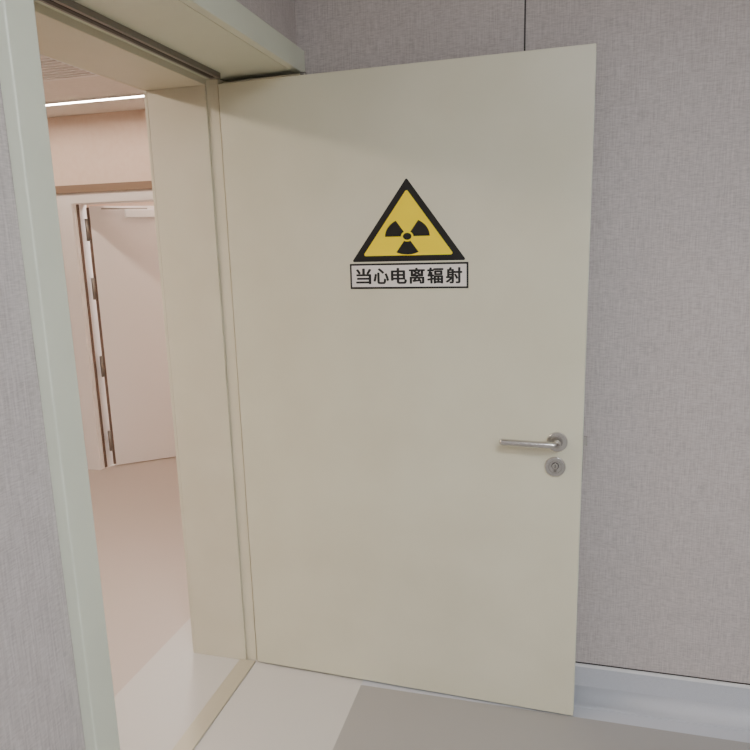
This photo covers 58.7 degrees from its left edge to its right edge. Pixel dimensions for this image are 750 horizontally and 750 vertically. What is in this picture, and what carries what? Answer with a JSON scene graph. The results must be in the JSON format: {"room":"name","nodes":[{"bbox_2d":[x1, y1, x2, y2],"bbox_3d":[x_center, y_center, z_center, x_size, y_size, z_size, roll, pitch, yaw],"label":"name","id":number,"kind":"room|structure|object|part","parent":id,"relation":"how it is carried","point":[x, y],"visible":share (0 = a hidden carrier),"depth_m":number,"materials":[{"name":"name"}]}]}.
{"room":"radiology room","nodes":[
{"label":"radiology room","id":0,"kind":"room"},
{"bbox_2d":[43,76,144,117],"bbox_3d":[-2.567,-1.368,2.528,3.674,0.099,9.000,1,12,15],"label":"ceiling","id":1,"kind":"structure","parent":0,"point":[96,86],"depth_m":3.80,"materials":[{"name":"white paint"}]},
{"bbox_2d":[40,54,99,81],"bbox_3d":[-1.619,-1.472,3.211,0.450,0.013,0.380,1,12,15],"label":"ceiling air vent","id":2,"kind":"object","parent":1,"relation":"in","point":[52,69],"depth_m":3.26,"materials":[{"name":"white metal"}]},
{"bbox_2d":[45,93,143,106],"bbox_3d":[-2.098,-1.619,4.018,3.012,0.012,0.052,1,12,15],"label":"strip light","id":3,"kind":"object","parent":1,"relation":"in","point":[138,95],"depth_m":3.89,"materials":[{"name":"white plastic"}]},
{"bbox_2d":[47,109,151,455],"bbox_3d":[-1.955,-0.517,4.660,3.800,2.430,0.120,1,12,15],"label":"wall","id":4,"kind":"structure","parent":0,"point":[110,147],"depth_m":4.36,"materials":[{"name":"paint"}]},
{"bbox_2d":[84,219,90,240],"bbox_3d":[-1.968,-0.992,4.566,0.024,0.150,0.024,-6,12,-23],"label":"hinge","id":5,"kind":"object","parent":4,"relation":"attached to","point":[86,220],"visible":1,"depth_m":4.56,"materials":[{"name":"silver metal"}]},
{"bbox_2d":[91,278,96,299],"bbox_3d":[-1.958,-0.600,4.644,0.024,0.150,0.024,-6,12,-23],"label":"hinge","id":6,"kind":"object","parent":4,"relation":"attached to","point":[92,279],"visible":1,"depth_m":4.63,"materials":[{"name":"silver metal"}]},
{"bbox_2d":[99,356,104,376],"bbox_3d":[-1.943,-0.061,4.751,0.024,0.150,0.024,-6,12,-23],"label":"hinge","id":7,"kind":"object","parent":4,"relation":"attached to","point":[100,357],"visible":1,"depth_m":4.74,"materials":[{"name":"silver metal"}]},
{"bbox_2d":[55,181,152,469],"bbox_3d":[-1.485,-0.286,4.562,1.330,1.990,0.155,1,12,15],"label":"door frame","id":8,"kind":"structure","parent":4,"relation":"attached to","point":[72,200],"depth_m":4.62,"materials":[{"name":"white metal"}]},
{"bbox_3d":[-1.527,-1.225,4.317,1.330,0.050,0.035,1,12,15],"label":"head trim","id":9,"kind":"part","parent":8,"relation":"part of","materials":[{"name":"brown wood"}]},
{"bbox_2d":[108,430,112,450],"bbox_3d":[-1.928,0.479,4.857,0.024,0.150,0.024,-6,12,-23],"label":"hinge","id":10,"kind":"object","parent":4,"relation":"attached to","point":[109,431],"visible":1,"depth_m":4.85,"materials":[{"name":"silver metal"}]},
{"bbox_2d":[89,206,175,464],"bbox_3d":[-1.478,-0.299,4.937,0.996,1.850,0.041,-6,12,-23],"label":"leaf","id":11,"kind":"object","parent":4,"relation":"attached to","point":[125,250],"visible":0.41,"depth_m":4.80,"materials":[{"name":"white"}]},
{"bbox_2d":[86,208,115,463],"bbox_3d":[-1.942,-0.247,4.739,0.018,1.830,0.032,-6,12,-23],"label":"hinge gap","id":12,"kind":"object","parent":11,"relation":"attached to","point":[87,209],"visible":1,"depth_m":4.72,"materials":[{"name":"brown"}]},
{"bbox_2d":[124,209,154,217],"bbox_3d":[-1.619,-1.132,4.672,0.250,0.055,0.045,-6,12,-23],"label":"door closer","id":13,"kind":"object","parent":11,"relation":"attached to","point":[129,213],"depth_m":4.64,"materials":[{"name":"white metal"}]},
{"bbox_2d":[101,208,146,208],"bbox_3d":[-1.734,-1.151,4.615,0.300,0.008,0.012,-6,12,-23],"label":"door closer link","id":14,"kind":"object","parent":13,"relation":"attached to","point":[101,208],"visible":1,"depth_m":4.61,"materials":[{"name":"silver metal"}]},
{"bbox_2d":[87,202,153,207],"bbox_3d":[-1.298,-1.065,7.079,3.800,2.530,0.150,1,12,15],"label":"door frame","id":15,"kind":"structure","parent":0,"point":[134,203],"depth_m":7.21,"materials":[{"name":"paint"}]},
{"bbox_2d":[0,0,296,749],"bbox_3d":[-1.072,0.213,0.155,0.509,2.700,4.660,1,12,15],"label":"wall","id":16,"kind":"structure","parent":0,"point":[40,709],"depth_m":1.08,"materials":[{"name":"fabric"}]},
{"bbox_2d":[40,52,195,652],"bbox_3d":[-0.883,0.149,1.871,0.012,2.150,1.310,1,12,15],"label":"door frame","id":17,"kind":"structure","parent":16,"relation":"attached to","point":[145,91],"depth_m":2.37,"materials":[{"name":"beige paint"}]},
{"bbox_2d":[0,0,304,749],"bbox_3d":[-0.371,0.150,1.744,0.026,2.168,1.268,1,12,15],"label":"door frame","id":18,"kind":"structure","parent":16,"relation":"attached to","point":[21,80],"depth_m":1.11,"materials":[{"name":"beige paint"}]},
{"bbox_2d":[33,0,295,81],"bbox_3d":[-0.520,0.167,1.807,0.294,2.120,1.230,1,12,15],"label":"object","id":19,"kind":"structure","parent":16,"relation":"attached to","point":[173,24],"depth_m":1.71,"materials":[{"name":"beige paint"}]},
{"bbox_2d":[39,0,220,78],"bbox_3d":[-0.636,-0.838,1.606,0.035,0.018,1.040,1,12,15],"label":"seal","id":20,"kind":"object","parent":19,"relation":"attached to","point":[70,7],"visible":1,"depth_m":1.66,"materials":[{"name":"grey rubber"}]},
{"bbox_2d":[34,1,256,660],"bbox_3d":[-0.746,0.161,1.867,0.256,2.120,1.230,1,12,15],"label":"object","id":21,"kind":"object","parent":19,"relation":"attached to","point":[184,106],"visible":0.78,"depth_m":2.33,"materials":[{"name":"beige paint"}]},
{"bbox_2d":[218,43,596,715],"bbox_3d":[0.083,0.092,2.196,1.157,2.068,0.046,2,12,17],"label":"leaf","id":22,"kind":"object","parent":19,"relation":"attached to","point":[394,538],"depth_m":2.15,"materials":[{"name":"beige paint"}]},
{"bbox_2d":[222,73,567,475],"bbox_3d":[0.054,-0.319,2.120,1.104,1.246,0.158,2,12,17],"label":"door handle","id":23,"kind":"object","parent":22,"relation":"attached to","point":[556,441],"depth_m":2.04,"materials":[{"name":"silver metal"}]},
{"bbox_3d":[-0.353,-0.939,2.117,0.290,0.007,0.018,2,12,17],"label":"closer arm","id":24,"kind":"part","parent":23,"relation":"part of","materials":[{"name":"silver metal"}]},
{"bbox_3d":[0.475,0.208,2.032,0.173,0.022,0.036,2,12,17],"label":"lever","id":25,"kind":"part","parent":23,"relation":"part of","materials":[{"name":"silver metal"}]},
{"bbox_2d":[350,179,468,288],"bbox_3d":[0.099,-0.433,2.056,0.380,0.332,0.002,2,12,17],"label":"warning sign","id":26,"kind":"object","parent":22,"relation":"attached to","point":[407,230],"visible":1,"depth_m":2.06,"materials":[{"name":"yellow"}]},
{"bbox_3d":[0.060,-0.453,2.064,0.061,0.048,0.001,2,12,17],"label":"trefoil blade","id":27,"kind":"part","parent":26,"relation":"part of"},
{"bbox_3d":[0.100,-0.394,2.063,0.071,0.042,0.001,2,12,17],"label":"trefoil blade","id":28,"kind":"part","parent":26,"relation":"part of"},
{"bbox_3d":[0.137,-0.450,2.040,0.061,0.048,0.001,2,12,17],"label":"trefoil blade","id":29,"kind":"part","parent":26,"relation":"part of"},
{"bbox_2d":[582,418,586,475],"bbox_3d":[0.644,0.229,2.049,0.012,0.200,0.023,2,12,17],"label":"latch plate","id":30,"kind":"object","parent":22,"relation":"attached to","point":[584,437],"visible":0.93,"depth_m":2.04,"materials":[{"name":"silver metal"}]},
{"bbox_3d":[0.635,0.114,2.028,0.002,2.035,0.029,2,12,18],"label":"edge strip","id":31,"kind":"part","parent":22,"relation":"part of","materials":[{"name":"beige metal"}]},
{"bbox_2d":[88,456,749,749],"bbox_3d":[-0.312,1.168,2.437,8.200,0.100,9.000,1,12,15],"label":"floor","id":32,"kind":"structure","parent":0,"point":[160,685],"depth_m":2.33,"materials":[{"name":"beige tile"}]},
{"bbox_2d":[172,659,255,749],"bbox_3d":[-0.630,1.202,2.034,0.065,0.006,1.110,1,12,15],"label":"threshold","id":33,"kind":"object","parent":32,"relation":"on","point":[211,710],"visible":1,"depth_m":2.30,"materials":[{"name":"beige metal"}]},
{"bbox_2d":[295,0,749,683],"bbox_3d":[1.486,-0.206,1.915,4.525,2.700,0.150,1,12,15],"label":"wall","id":34,"kind":"structure","parent":0,"point":[664,572],"depth_m":2.02,"materials":[{"name":"fabric"}]},
{"bbox_2d":[574,666,749,731],"bbox_3d":[1.754,1.087,1.996,3.985,0.118,0.062,1,12,15],"label":"baseboard","id":35,"kind":"structure","parent":34,"relation":"attached to","point":[721,706],"depth_m":2.22,"materials":[{"name":"plastic"}]},
{"bbox_2d":[575,661,749,688],"bbox_3d":[1.759,1.019,2.007,3.985,0.010,0.012,1,12,15],"label":"trim","id":36,"kind":"structure","parent":34,"relation":"attached to","point":[579,664],"depth_m":2.22,"materials":[{"name":"white metal"}]}
]}

